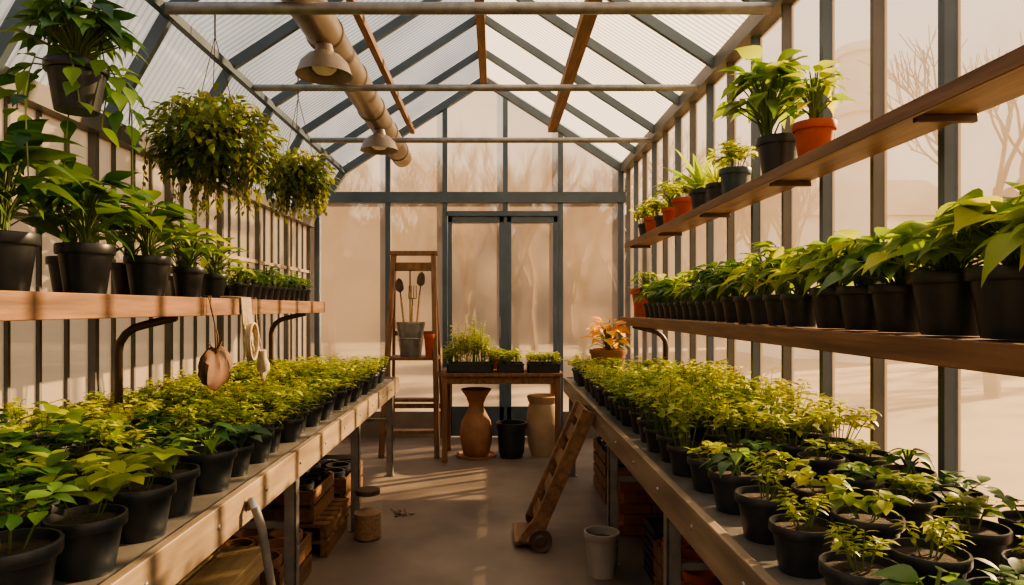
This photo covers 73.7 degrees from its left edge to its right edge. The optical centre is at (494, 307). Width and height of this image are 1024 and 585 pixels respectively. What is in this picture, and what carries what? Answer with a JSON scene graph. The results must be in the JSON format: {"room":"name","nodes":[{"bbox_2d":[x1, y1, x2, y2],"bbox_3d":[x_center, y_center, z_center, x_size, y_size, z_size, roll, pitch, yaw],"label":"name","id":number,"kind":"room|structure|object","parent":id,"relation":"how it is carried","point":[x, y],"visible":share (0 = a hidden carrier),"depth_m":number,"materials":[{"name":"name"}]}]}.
{"room":"greenhouse interior","nodes":[
{"label":"greenhouse interior","id":0,"kind":"room"},
{"bbox_2d":[0,66,314,428],"bbox_3d":[-2.145,0.235,3.220,0.130,2.530,9.440,0,0,0],"label":"wall","id":1,"kind":"structure","parent":0,"point":[49,361],"depth_m":4.00,"materials":[{"name":"glass"}]},
{"bbox_2d":[0,290,324,413],"bbox_3d":[-1.798,0.292,3.200,0.605,0.693,5.600,0,0,0],"label":"plant shelf","id":2,"kind":"object","parent":1,"relation":"attached to","point":[14,305],"visible":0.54,"depth_m":2.96,"materials":[{"name":"brown wood"}]},
{"bbox_2d":[0,178,12,216],"bbox_3d":[-1.716,-0.335,1.943,0.571,0.559,0.581,0,0,-35],"label":"plant","id":3,"kind":"object","parent":2,"relation":"on","point":[1,187],"visible":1,"depth_m":2.01,"materials":[{"name":"green plant"}]},
{"bbox_2d":[1,161,69,241],"bbox_3d":[-1.876,-0.326,2.594,0.428,0.541,0.574,0,0,0],"label":"plant","id":4,"kind":"object","parent":2,"relation":"on","point":[45,225],"visible":0.15,"depth_m":2.76,"materials":[{"name":"green plant"}]},
{"bbox_2d":[0,119,103,290],"bbox_3d":[-1.708,-0.349,2.356,0.542,0.588,0.591,0,0,0],"label":"plant","id":5,"kind":"object","parent":2,"relation":"on","point":[18,249],"visible":0.93,"depth_m":2.34,"materials":[{"name":"green plant"}]},
{"bbox_2d":[11,176,138,291],"bbox_3d":[-1.847,-0.314,3.094,0.485,0.517,0.537,0,0,0],"label":"plant","id":6,"kind":"object","parent":2,"relation":"on","point":[52,262],"visible":0.17,"depth_m":3.04,"materials":[{"name":"green plant"}]},
{"bbox_2d":[16,160,159,293],"bbox_3d":[-1.689,-0.318,2.799,0.532,0.526,0.516,0,0,0],"label":"plant","id":7,"kind":"object","parent":2,"relation":"on","point":[84,265],"visible":0.82,"depth_m":2.75,"materials":[{"name":"green plant"}]},
{"bbox_2d":[92,204,195,294],"bbox_3d":[-1.849,-0.299,3.516,0.483,0.488,0.591,0,0,0],"label":"plant","id":8,"kind":"object","parent":2,"relation":"on","point":[119,271],"visible":0.27,"depth_m":3.48,"materials":[{"name":"green plant"}]},
{"bbox_2d":[95,186,205,295],"bbox_3d":[-1.687,-0.313,3.294,0.524,0.516,0.518,0,0,-29],"label":"plant","id":9,"kind":"object","parent":2,"relation":"on","point":[147,272],"visible":0.77,"depth_m":3.27,"materials":[{"name":"green plant"}]},
{"bbox_2d":[155,232,214,295],"bbox_3d":[-1.907,-0.259,4.103,0.437,0.408,0.431,0,0,-44],"label":"plant","id":10,"kind":"object","parent":2,"relation":"on","point":[178,263],"visible":0.23,"depth_m":4.08,"materials":[{"name":"green plant"}]},
{"bbox_2d":[154,223,233,296],"bbox_3d":[-1.702,-0.254,3.726,0.459,0.399,0.464,0,0,0],"label":"plant","id":11,"kind":"object","parent":2,"relation":"on","point":[188,279],"visible":0.77,"depth_m":3.69,"materials":[{"name":"green plant"}]},
{"bbox_2d":[198,296,231,390],"bbox_3d":[-1.435,0.177,3.516,0.201,0.485,0.275,0,0,-35],"label":"pouch","id":12,"kind":"object","parent":2,"relation":"hanging from","point":[214,366],"visible":1,"depth_m":3.46,"materials":[{"name":"brown leather"}]},
{"bbox_2d":[176,238,254,297],"bbox_3d":[-1.660,-0.244,4.076,0.407,0.378,0.445,0,0,0],"label":"plant","id":13,"kind":"object","parent":2,"relation":"on","point":[213,285],"visible":0.7,"depth_m":4.04,"materials":[{"name":"green plant"}]},
{"bbox_2d":[220,296,260,360],"bbox_3d":[-1.522,0.123,4.091,0.177,0.388,0.194,0,0,0],"label":"bundle","id":14,"kind":"object","parent":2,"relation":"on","point":[250,331],"visible":0.99,"depth_m":4.04,"materials":[{"name":"beige fabric"}]},
{"bbox_2d":[201,260,314,300],"bbox_3d":[-1.733,-0.186,5.123,0.450,0.262,1.737,0,0,0],"label":"potted plants","id":15,"kind":"object","parent":2,"relation":"on","point":[267,285],"visible":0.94,"depth_m":4.81,"materials":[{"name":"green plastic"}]},
{"bbox_2d":[256,305,269,380],"bbox_3d":[-1.467,0.195,4.230,0.156,0.518,0.102,0,0,-39],"label":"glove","id":16,"kind":"object","parent":2,"relation":"hanging from","point":[263,365],"visible":0.94,"depth_m":4.21,"materials":[{"name":"fabric"}]},
{"bbox_2d":[0,0,748,215],"bbox_3d":[-0.310,-1.870,3.220,3.680,1.700,9.440,0,0,0],"label":"ceiling","id":17,"kind":"structure","parent":0,"point":[177,62],"depth_m":5.37,"materials":[{"name":"glass"}]},
{"bbox_2d":[0,0,154,212],"bbox_3d":[-1.510,-1.066,2.454,0.474,1.453,0.470,0,0,30],"label":"hanging plant","id":18,"kind":"object","parent":17,"relation":"hanging from","point":[79,86],"visible":0.98,"depth_m":2.40,"materials":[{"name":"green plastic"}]},
{"bbox_2d":[138,15,289,221],"bbox_3d":[-1.619,-1.105,3.950,0.833,1.219,0.821,0,0,37],"label":"hanging plant","id":19,"kind":"object","parent":17,"relation":"hanging from","point":[214,136],"visible":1,"depth_m":3.81,"materials":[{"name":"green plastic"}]},
{"bbox_2d":[262,77,339,224],"bbox_3d":[-1.498,-1.213,5.191,0.631,1.158,0.624,0,0,27],"label":"basket","id":20,"kind":"object","parent":17,"relation":"hanging from","point":[301,182],"visible":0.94,"depth_m":5.09,"materials":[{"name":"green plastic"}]},
{"bbox_2d":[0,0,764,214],"bbox_3d":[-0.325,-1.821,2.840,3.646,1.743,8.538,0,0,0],"label":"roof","id":21,"kind":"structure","parent":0,"point":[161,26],"depth_m":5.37,"materials":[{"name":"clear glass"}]},
{"bbox_2d":[281,0,411,166],"bbox_3d":[-1.070,-1.730,5.225,0.244,0.244,5.250,0,0,0],"label":"ventilation duct","id":22,"kind":"object","parent":21,"relation":"attached to","point":[369,105],"visible":0.68,"depth_m":4.90,"materials":[{"name":"beige metal"}]},
{"bbox_2d":[295,42,352,84],"bbox_3d":[-1.050,-1.523,4.200,0.350,0.190,0.350,0,0,0],"label":"pendant lamp","id":23,"kind":"object","parent":22,"relation":"hanging from","point":[323,66],"visible":1,"depth_m":4.16,"materials":[{"name":"metal"}]},
{"bbox_2d":[360,129,398,154],"bbox_3d":[-1.050,-1.523,6.200,0.350,0.190,0.350,0,0,0],"label":"pendant lamp","id":24,"kind":"object","parent":22,"relation":"hanging from","point":[378,143],"visible":1,"depth_m":6.14,"materials":[{"name":"metal"}]},
{"bbox_2d":[145,0,602,172],"bbox_3d":[-0.530,-2.103,3.190,2.480,1.095,9.380,0,0,0],"label":"wooden beams","id":25,"kind":"structure","parent":21,"relation":"attached to","point":[585,24],"depth_m":5.47,"materials":[{"name":"brown wood"}]},
{"bbox_2d":[164,2,771,142],"bbox_3d":[-0.145,-1.580,4.213,3.190,0.064,4.483,0,0,0],"label":"bars","id":26,"kind":"object","parent":21,"relation":"attached to","point":[171,8],"depth_m":3.59,"materials":[{"name":"grey metal"}]},
{"bbox_2d":[311,77,625,437],"bbox_3d":[-0.316,-0.600,7.930,3.696,4.200,0.120,0,0,0],"label":"wall","id":27,"kind":"structure","parent":0,"point":[380,207],"depth_m":7.94,"materials":[{"name":"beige glass"}]},
{"bbox_2d":[447,211,557,435],"bbox_3d":[0.090,0.180,7.895,1.276,2.600,0.110,0,0,0],"label":"door","id":28,"kind":"structure","parent":27,"relation":"in","point":[503,265],"depth_m":7.92,"materials":[{"name":"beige glass"}]},
{"bbox_2d":[302,436,652,584],"bbox_3d":[-0.320,1.550,3.220,3.780,0.100,9.560,0,0,0],"label":"floor","id":29,"kind":"structure","parent":0,"point":[460,530],"depth_m":4.69,"materials":[{"name":"concrete"}]},
{"bbox_2d":[52,377,398,584],"bbox_3d":[-1.472,1.064,3.400,1.216,0.872,5.660,0,0,0],"label":"bench","id":30,"kind":"object","parent":29,"relation":"on","point":[189,539],"visible":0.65,"depth_m":2.59,"materials":[{"name":"paint"}]},
{"bbox_2d":[0,353,388,584],"bbox_3d":[-1.461,0.481,3.592,1.259,0.316,5.162,0,0,0],"label":"seedlings","id":31,"kind":"object","parent":30,"relation":"on","point":[79,482],"visible":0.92,"depth_m":2.20,"materials":[{"name":"green plant"}]},
{"bbox_2d":[251,575,259,584],"bbox_3d":[-1.325,1.330,2.750,0.574,0.340,0.524,0,0,0],"label":"wooden crate","id":32,"kind":"object","parent":29,"relation":"on","point":[257,580],"visible":0.08,"depth_m":2.98,"materials":[{"name":"brown wood"}]},
{"bbox_2d":[176,546,263,584],"bbox_3d":[-1.310,1.111,2.622,0.580,0.091,0.915,0,0,0],"label":"stack","id":33,"kind":"object","parent":32,"relation":"on","point":[231,565],"visible":0.3,"depth_m":2.83,"materials":[{"name":"brown wood"}]},
{"bbox_2d":[246,497,275,584],"bbox_3d":[-0.797,1.081,2.427,0.088,0.841,0.173,0,0,43],"label":"hose","id":34,"kind":"object","parent":29,"relation":"on","point":[251,504],"visible":0.98,"depth_m":2.37,"materials":[{"name":"rubber"}]},
{"bbox_2d":[221,528,311,584],"bbox_3d":[-1.350,1.367,3.575,0.624,0.265,0.574,0,0,0],"label":"wooden crate","id":35,"kind":"object","parent":29,"relation":"on","point":[242,537],"visible":0.27,"depth_m":3.66,"materials":[{"name":"brown wood"}]},
{"bbox_2d":[239,498,348,557],"bbox_3d":[-1.350,1.400,4.385,0.700,0.200,0.570,0,0,0],"label":"wooden crate","id":36,"kind":"object","parent":29,"relation":"on","point":[327,529],"visible":0.33,"depth_m":4.26,"materials":[{"name":"brown wood"}]},
{"bbox_2d":[250,468,333,522],"bbox_3d":[-1.375,1.185,4.360,0.574,0.223,0.504,0,0,0],"label":"wooden crate","id":37,"kind":"object","parent":36,"relation":"on","point":[316,491],"visible":0.34,"depth_m":4.15,"materials":[{"name":"brown wood"}]},
{"bbox_2d":[311,459,362,509],"bbox_3d":[-1.450,1.357,5.300,0.724,0.286,0.624,0,0,0],"label":"wooden crate","id":38,"kind":"object","parent":29,"relation":"on","point":[341,468],"visible":0.22,"depth_m":5.16,"materials":[{"name":"brown wood"}]},
{"bbox_2d":[355,486,380,540],"bbox_3d":[-0.830,1.340,4.450,0.180,0.320,0.180,0,0,0],"label":"glass jar","id":39,"kind":"object","parent":29,"relation":"on","point":[367,519],"visible":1,"depth_m":4.39,"materials":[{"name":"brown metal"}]},
{"bbox_2d":[390,508,414,516],"bbox_3d":[-0.690,1.487,4.980,0.153,0.019,0.194,0,0,-33],"label":"twig clippings","id":40,"kind":"object","parent":29,"relation":"on","point":[398,513],"visible":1,"depth_m":4.94,"materials":[{"name":"brown plant"}]},
{"bbox_2d":[378,251,441,457],"bbox_3d":[-0.860,0.454,7.265,0.610,2.108,0.918,0,0,0],"label":"stepladder","id":41,"kind":"object","parent":29,"relation":"on","point":[391,333],"visible":0.91,"depth_m":7.07,"materials":[{"name":"brown wood"}]},
{"bbox_2d":[396,322,424,356],"bbox_3d":[-0.880,0.326,7.130,0.307,0.360,0.304,0,0,0],"label":"metal bucket","id":42,"kind":"object","parent":41,"relation":"on","point":[410,334],"visible":0.98,"depth_m":7.02,"materials":[{"name":"metal"}]},
{"bbox_2d":[395,269,424,321],"bbox_3d":[-0.889,0.029,7.147,0.309,0.898,0.131,0,0,0],"label":"tools","id":43,"kind":"object","parent":42,"relation":"in","point":[399,286],"visible":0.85,"depth_m":7.16,"materials":[{"name":"brown wood"}]},
{"bbox_2d":[424,334,434,356],"bbox_3d":[-0.675,0.386,7.030,0.116,0.240,0.116,0,0,0],"label":"terracotta pot","id":44,"kind":"object","parent":41,"relation":"on","point":[429,338],"visible":1,"depth_m":6.99,"materials":[{"name":"ceramic"}]},
{"bbox_2d":[456,387,495,460],"bbox_3d":[-0.190,1.157,6.900,0.410,0.685,0.410,0,0,0],"label":"vase","id":45,"kind":"object","parent":29,"relation":"on","point":[476,427],"visible":1,"depth_m":6.79,"materials":[{"name":"brown ceramic"}]},
{"bbox_2d":[439,367,562,461],"bbox_3d":[0.060,1.065,6.920,1.200,0.870,0.634,0,0,0],"label":"table","id":46,"kind":"object","parent":29,"relation":"on","point":[553,379],"visible":0.7,"depth_m":6.62,"materials":[{"name":"brown wood"}]},
{"bbox_2d":[441,316,500,372],"bbox_3d":[-0.236,0.356,6.793,0.641,0.546,0.462,0,0,0],"label":"seedling tray","id":47,"kind":"object","parent":46,"relation":"on","point":[476,341],"visible":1,"depth_m":6.69,"materials":[{"name":"green plant"}]},
{"bbox_2d":[489,348,501,368],"bbox_3d":[0.003,0.514,7.068,0.222,0.229,0.168,0,0,0],"label":"potted herb","id":48,"kind":"object","parent":46,"relation":"on","point":[495,360],"visible":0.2,"depth_m":7.03,"materials":[{"name":"red ceramic"}]},
{"bbox_2d":[494,348,524,372],"bbox_3d":[0.129,0.509,6.800,0.324,0.239,0.383,0,0,0],"label":"seedling tray","id":49,"kind":"object","parent":46,"relation":"on","point":[502,367],"visible":0.97,"depth_m":6.67,"materials":[{"name":"black plastic"}]},
{"bbox_2d":[523,350,562,372],"bbox_3d":[0.473,0.522,6.796,0.400,0.213,0.375,0,0,0],"label":"seedling tray","id":50,"kind":"object","parent":46,"relation":"on","point":[531,367],"visible":1,"depth_m":6.66,"materials":[{"name":"green plant"}]},
{"bbox_2d":[496,420,526,458],"bbox_3d":[0.165,1.325,6.880,0.310,0.350,0.310,0,0,0],"label":"bucket","id":51,"kind":"object","parent":29,"relation":"on","point":[511,433],"visible":1,"depth_m":6.77,"materials":[{"name":"plastic"}]},
{"bbox_2d":[526,393,554,456],"bbox_3d":[0.490,1.195,6.980,0.340,0.610,0.340,0,0,0],"label":"ceramic urn","id":52,"kind":"object","parent":29,"relation":"on","point":[540,418],"visible":0.88,"depth_m":6.84,"materials":[{"name":"beige ceramic"}]},
{"bbox_2d":[513,400,594,552],"bbox_3d":[0.371,1.062,4.430,0.503,0.875,0.526,0,0,0],"label":"hand truck","id":53,"kind":"object","parent":29,"relation":"on","point":[533,532],"visible":1,"depth_m":4.21,"materials":[{"name":"brown wood"}]},
{"bbox_2d":[584,525,619,579],"bbox_3d":[0.600,1.377,3.840,0.201,0.245,0.200,0,0,0],"label":"plastic bucket","id":54,"kind":"object","parent":29,"relation":"on","point":[601,541],"visible":1,"depth_m":3.77,"materials":[{"name":"plastic"}]},
{"bbox_2d":[593,435,625,504],"bbox_3d":[1.100,1.284,5.500,0.524,0.433,0.624,0,0,0],"label":"wooden crate","id":55,"kind":"object","parent":29,"relation":"on","point":[600,446],"visible":0.09,"depth_m":5.45,"materials":[{"name":"brown wood"}]},
{"bbox_2d":[618,468,663,534],"bbox_3d":[1.050,1.327,4.715,0.460,0.345,0.430,0,0,0],"label":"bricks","id":56,"kind":"object","parent":29,"relation":"on","point":[634,503],"visible":0.33,"depth_m":4.50},
{"bbox_2d":[644,517,681,582],"bbox_3d":[1.100,1.353,3.796,0.496,0.295,0.288,0,0,0],"label":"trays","id":57,"kind":"object","parent":29,"relation":"on","point":[653,526],"visible":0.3,"depth_m":3.83,"materials":[{"name":"black plastic"}]},
{"bbox_2d":[653,536,722,584],"bbox_3d":[1.100,1.347,3.300,0.524,0.307,0.624,0,0,0],"label":"wooden crate","id":58,"kind":"object","parent":29,"relation":"on","point":[688,553],"visible":0.14,"depth_m":3.37,"materials":[{"name":"brown wood"}]},
{"bbox_2d":[563,377,1006,584],"bbox_3d":[1.027,1.064,3.400,0.826,0.872,5.660,0,0,0],"label":"bench","id":59,"kind":"object","parent":29,"relation":"on","point":[717,537],"visible":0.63,"depth_m":2.43,"materials":[{"name":"paint"}]},
{"bbox_2d":[576,317,631,371],"bbox_3d":[0.933,0.356,5.802,0.522,0.566,0.490,0,0,0],"label":"potted coleus","id":60,"kind":"object","parent":59,"relation":"on","point":[609,340],"visible":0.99,"depth_m":5.71,"materials":[{"name":"orange plant"}]},
{"bbox_2d":[563,353,1023,584],"bbox_3d":[1.023,0.458,3.602,0.894,0.363,5.077,0,0,0],"label":"seedlings","id":61,"kind":"object","parent":59,"relation":"on","point":[760,466],"visible":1,"depth_m":2.02,"materials":[{"name":"green plant"}]},
{"bbox_2d":[620,0,960,485],"bbox_3d":[1.510,-0.085,3.214,0.120,3.170,9.452,0,0,0],"label":"wall","id":62,"kind":"structure","parent":0,"point":[754,28],"depth_m":3.53,"materials":[{"name":"metal"}]},
{"bbox_2d":[620,317,1023,376],"bbox_3d":[1.290,0.357,3.200,0.380,0.563,5.600,0,0,0],"label":"plant shelf","id":63,"kind":"object","parent":62,"relation":"attached to","point":[972,353],"visible":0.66,"depth_m":1.99,"materials":[{"name":"brown wood"}]},
{"bbox_2d":[626,271,658,316],"bbox_3d":[1.276,-0.122,5.754,0.320,0.393,0.336,0,0,0],"label":"terracotta potted plant","id":64,"kind":"object","parent":63,"relation":"on","point":[638,308],"visible":0.62,"depth_m":5.71,"materials":[{"name":"green plant"}]},
{"bbox_2d":[632,284,652,317],"bbox_3d":[1.222,-0.070,5.377,0.310,0.289,0.273,0,0,-18],"label":"potted plant","id":65,"kind":"object","parent":63,"relation":"on","point":[646,310],"visible":0.19,"depth_m":5.37,"materials":[{"name":"green plant"}]},
{"bbox_2d":[638,285,657,317],"bbox_3d":[1.254,-0.054,5.233,0.339,0.258,0.293,0,0,0],"label":"potted plant","id":66,"kind":"object","parent":63,"relation":"on","point":[650,307],"visible":0.2,"depth_m":5.21,"materials":[{"name":"green plant"}]},
{"bbox_2d":[641,278,665,317],"bbox_3d":[1.231,-0.074,5.085,0.326,0.299,0.301,0,0,0],"label":"potted plant","id":67,"kind":"object","parent":63,"relation":"on","point":[660,300],"visible":0.25,"depth_m":5.05,"materials":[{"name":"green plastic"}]},
{"bbox_2d":[643,274,672,317],"bbox_3d":[1.218,-0.084,4.915,0.336,0.319,0.300,0,0,0],"label":"potted plant","id":68,"kind":"object","parent":63,"relation":"on","point":[660,307],"visible":0.25,"depth_m":4.90,"materials":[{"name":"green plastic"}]},
{"bbox_2d":[649,276,681,318],"bbox_3d":[1.238,-0.075,4.756,0.306,0.300,0.320,0,0,25],"label":"potted plant","id":69,"kind":"object","parent":63,"relation":"on","point":[665,305],"visible":0.33,"depth_m":4.74,"materials":[{"name":"green plant"}]},
{"bbox_2d":[655,275,684,318],"bbox_3d":[1.236,-0.073,4.604,0.318,0.297,0.352,0,0,0],"label":"potted plant","id":70,"kind":"object","parent":63,"relation":"on","point":[670,304],"visible":0.34,"depth_m":4.58,"materials":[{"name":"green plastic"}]},
{"bbox_2d":[661,275,690,319],"bbox_3d":[1.244,-0.078,4.459,0.321,0.306,0.315,0,0,0],"label":"potted plant","id":71,"kind":"object","parent":63,"relation":"on","point":[678,308],"visible":0.24,"depth_m":4.43,"materials":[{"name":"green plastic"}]},
{"bbox_2d":[667,274,697,319],"bbox_3d":[1.245,-0.073,4.301,0.318,0.296,0.316,0,0,0],"label":"potted plant","id":72,"kind":"object","parent":63,"relation":"on","point":[685,309],"visible":0.27,"depth_m":4.27,"materials":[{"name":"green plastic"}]},
{"bbox_2d":[673,275,701,320],"bbox_3d":[1.238,-0.062,4.156,0.301,0.275,0.331,0,0,0],"label":"potted plant","id":73,"kind":"object","parent":63,"relation":"on","point":[692,307],"visible":0.27,"depth_m":4.11,"materials":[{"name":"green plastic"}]},
{"bbox_2d":[675,269,730,320],"bbox_3d":[1.215,-0.080,3.991,0.407,0.311,0.397,0,0,0],"label":"potted plant","id":74,"kind":"object","parent":63,"relation":"on","point":[700,307],"visible":0.28,"depth_m":3.96,"materials":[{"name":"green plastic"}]},
{"bbox_2d":[678,262,742,321],"bbox_3d":[1.228,-0.089,3.819,0.365,0.328,0.372,0,0,0],"label":"potted plant","id":75,"kind":"object","parent":63,"relation":"on","point":[709,309],"visible":0.3,"depth_m":3.79,"materials":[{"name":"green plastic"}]},
{"bbox_2d":[689,259,735,321],"bbox_3d":[1.227,-0.092,3.657,0.366,0.335,0.371,0,0,20],"label":"potted plant","id":76,"kind":"object","parent":63,"relation":"on","point":[718,305],"visible":0.41,"depth_m":3.63,"materials":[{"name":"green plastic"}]},
{"bbox_2d":[703,258,772,322],"bbox_3d":[1.225,-0.088,3.485,0.371,0.325,0.346,0,0,-40],"label":"potted plant","id":77,"kind":"object","parent":63,"relation":"on","point":[729,307],"visible":0.35,"depth_m":3.45,"materials":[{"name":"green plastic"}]},
{"bbox_2d":[707,262,792,323],"bbox_3d":[1.236,-0.071,3.294,0.379,0.292,0.364,0,0,-30],"label":"potted plant","id":78,"kind":"object","parent":63,"relation":"on","point":[742,305],"visible":0.27,"depth_m":3.27,"materials":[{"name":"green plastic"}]},
{"bbox_2d":[720,252,785,324],"bbox_3d":[1.240,-0.092,3.096,0.345,0.334,0.378,0,0,-22],"label":"potted plant","id":79,"kind":"object","parent":63,"relation":"on","point":[757,306],"visible":0.47,"depth_m":3.09,"materials":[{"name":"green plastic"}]},
{"bbox_2d":[733,241,819,325],"bbox_3d":[1.239,-0.108,2.934,0.367,0.366,0.371,0,0,-28],"label":"potted plant","id":80,"kind":"object","parent":63,"relation":"on","point":[774,307],"visible":0.46,"depth_m":2.91,"materials":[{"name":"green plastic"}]},
{"bbox_2d":[753,243,825,326],"bbox_3d":[1.221,-0.091,2.755,0.331,0.333,0.387,0,0,-45],"label":"potted plant","id":81,"kind":"object","parent":63,"relation":"on","point":[798,308],"visible":0.47,"depth_m":2.71,"materials":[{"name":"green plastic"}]},
{"bbox_2d":[767,238,861,328],"bbox_3d":[1.256,-0.093,2.542,0.428,0.336,0.474,0,0,0],"label":"potted plant","id":82,"kind":"object","parent":63,"relation":"on","point":[827,306],"visible":0.44,"depth_m":2.52,"materials":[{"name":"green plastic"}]},
{"bbox_2d":[796,227,921,329],"bbox_3d":[1.256,-0.096,2.330,0.428,0.343,0.436,0,0,0],"label":"potted plant","id":83,"kind":"object","parent":63,"relation":"on","point":[857,308],"visible":0.56,"depth_m":2.30,"materials":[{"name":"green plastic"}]},
{"bbox_2d":[814,241,982,332],"bbox_3d":[1.239,-0.081,2.118,0.461,0.312,0.447,0,0,0],"label":"potted plant","id":84,"kind":"object","parent":63,"relation":"on","point":[893,301],"visible":0.55,"depth_m":2.09,"materials":[{"name":"black plastic"}]},
{"bbox_2d":[851,210,1003,335],"bbox_3d":[1.252,-0.096,1.890,0.474,0.342,0.425,0,0,20],"label":"potted plant","id":85,"kind":"object","parent":63,"relation":"on","point":[944,306],"visible":0.62,"depth_m":1.84,"materials":[{"name":"black plastic"}]},
{"bbox_2d":[888,181,1023,339],"bbox_3d":[1.253,-0.112,1.662,0.435,0.374,0.519,0,0,0],"label":"potted plant","id":86,"kind":"object","parent":63,"relation":"on","point":[999,304],"visible":0.66,"depth_m":1.63,"materials":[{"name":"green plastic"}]},
{"bbox_2d":[970,183,1023,287],"bbox_3d":[1.252,-0.111,1.416,0.437,0.372,0.455,0,0,0],"label":"potted plant","id":87,"kind":"object","parent":63,"relation":"on","point":[1003,242],"visible":0.95,"depth_m":1.46,"materials":[{"name":"green plant"}]},
{"bbox_2d":[624,45,1023,247],"bbox_3d":[1.365,-0.597,3.500,0.230,0.054,6.200,0,0,0],"label":"wall shelf","id":88,"kind":"object","parent":62,"relation":"attached to","point":[1000,80],"visible":1,"depth_m":2.35,"materials":[{"name":"brown wood"}]},
{"bbox_2d":[629,205,655,235],"bbox_3d":[1.337,-0.777,6.172,0.266,0.308,0.305,0,0,0],"label":"potted herb","id":89,"kind":"object","parent":88,"relation":"on","point":[642,229],"visible":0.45,"depth_m":6.17,"materials":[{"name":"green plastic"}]},
{"bbox_2d":[636,199,664,232],"bbox_3d":[1.339,-0.781,5.906,0.261,0.316,0.310,0,0,0],"label":"potted herb","id":90,"kind":"object","parent":88,"relation":"on","point":[649,221],"visible":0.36,"depth_m":5.86,"materials":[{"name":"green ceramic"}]},
{"bbox_2d":[644,197,667,227],"bbox_3d":[1.348,-0.761,5.585,0.244,0.277,0.310,0,0,0],"label":"potted herb","id":91,"kind":"object","parent":88,"relation":"on","point":[657,205],"depth_m":5.56,"materials":[{"name":"green plant"}]},
{"bbox_2d":[650,175,685,223],"bbox_3d":[1.337,-0.816,5.312,0.267,0.385,0.370,0,0,0],"label":"potted plant","id":92,"kind":"object","parent":88,"relation":"on","point":[667,212],"visible":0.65,"depth_m":5.26,"materials":[{"name":"green plant"}]},
{"bbox_2d":[662,177,692,217],"bbox_3d":[1.331,-0.786,4.974,0.279,0.326,0.276,0,0,0],"label":"potted herb","id":93,"kind":"object","parent":88,"relation":"on","point":[682,205],"depth_m":4.90,"materials":[{"name":"orange ceramic"}]},
{"bbox_2d":[660,147,725,209],"bbox_3d":[1.287,-0.857,4.510,0.367,0.467,0.580,0,0,0],"label":"aloe","id":94,"kind":"object","parent":88,"relation":"on","point":[698,194],"visible":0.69,"depth_m":4.46,"materials":[{"name":"green plant"}]},
{"bbox_2d":[693,160,729,201],"bbox_3d":[1.329,-0.779,4.207,0.281,0.313,0.338,0,0,0],"label":"potted grass","id":95,"kind":"object","parent":88,"relation":"on","point":[714,189],"depth_m":4.16,"materials":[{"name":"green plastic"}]},
{"bbox_2d":[705,138,757,193],"bbox_3d":[1.337,-0.794,3.910,0.265,0.342,0.320,0,0,0],"label":"potted herb","id":96,"kind":"object","parent":88,"relation":"on","point":[732,177],"visible":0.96,"depth_m":3.85,"materials":[{"name":"green plant"}]},
{"bbox_2d":[712,45,808,174],"bbox_3d":[1.274,-0.929,3.261,0.393,0.612,0.499,0,0,0],"label":"potted plant","id":97,"kind":"object","parent":88,"relation":"on","point":[775,150],"visible":0.88,"depth_m":3.23,"materials":[{"name":"green plant"}]},
{"bbox_2d":[778,60,857,156],"bbox_3d":[1.341,-0.829,2.933,0.258,0.412,0.396,0,0,0],"label":"plant","id":98,"kind":"object","parent":88,"relation":"on","point":[811,133],"depth_m":2.89,"materials":[{"name":"green plant"}]},
{"label":"outside","id":99,"kind":"structure","parent":0,"visible":0},
{"bbox_2d":[355,337,1023,542],"bbox_3d":[0.000,1.600,15.000,120.000,0.001,110.000,0,0,0],"label":"ground","id":100,"kind":"structure","parent":99,"point":[992,429],"depth_m":10.76,"materials":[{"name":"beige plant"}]},
{"bbox_2d":[625,172,662,258],"bbox_3d":[4.532,-2.119,25.633,4.123,7.493,2.972,0,0,44],"label":"bare tree","id":101,"kind":"object","parent":100,"relation":"on","point":[650,194],"visible":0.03,"depth_m":24.86,"materials":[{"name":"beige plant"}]},
{"bbox_2d":[625,125,780,363],"bbox_3d":[5.475,-1.753,18.718,4.814,6.728,3.421,0,0,6],"label":"bare tree","id":102,"kind":"object","parent":100,"relation":"on","point":[723,252],"visible":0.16,"depth_m":18.28,"materials":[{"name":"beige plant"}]},
{"bbox_2d":[698,132,818,293],"bbox_3d":[5.180,-0.913,12.939,1.981,4.995,2.749,0,0,41],"label":"bare tree","id":103,"kind":"object","parent":100,"relation":"on","point":[769,201],"visible":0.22,"depth_m":12.45,"materials":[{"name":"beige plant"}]},
{"bbox_2d":[746,134,837,253],"bbox_3d":[6.982,-1.215,15.787,2.229,5.620,3.092,0,0,13],"label":"bare tree","id":104,"kind":"object","parent":100,"relation":"on","point":[808,189],"visible":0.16,"depth_m":16.44,"materials":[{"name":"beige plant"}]},
{"bbox_2d":[625,187,1018,336],"bbox_3d":[7.987,-2.817,23.721,96.568,8.834,37.602,0,0,18],"label":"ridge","id":105,"kind":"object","parent":100,"relation":"on","point":[721,240],"depth_m":38.10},
{"bbox_2d":[719,40,937,362],"bbox_3d":[11.950,-3.125,23.225,6.400,9.450,6.950,0,0,0],"label":"building","id":106,"kind":"structure","parent":100,"relation":"on","point":[916,200],"depth_m":20.39,"materials":[{"name":"paint"}]},
{"bbox_2d":[858,27,1023,398],"bbox_3d":[9.680,-1.791,12.992,4.525,6.840,4.296,0,0,37],"label":"bare tree","id":107,"kind":"object","parent":100,"relation":"on","point":[991,382],"visible":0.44,"depth_m":12.58,"materials":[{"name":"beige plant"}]}
]}

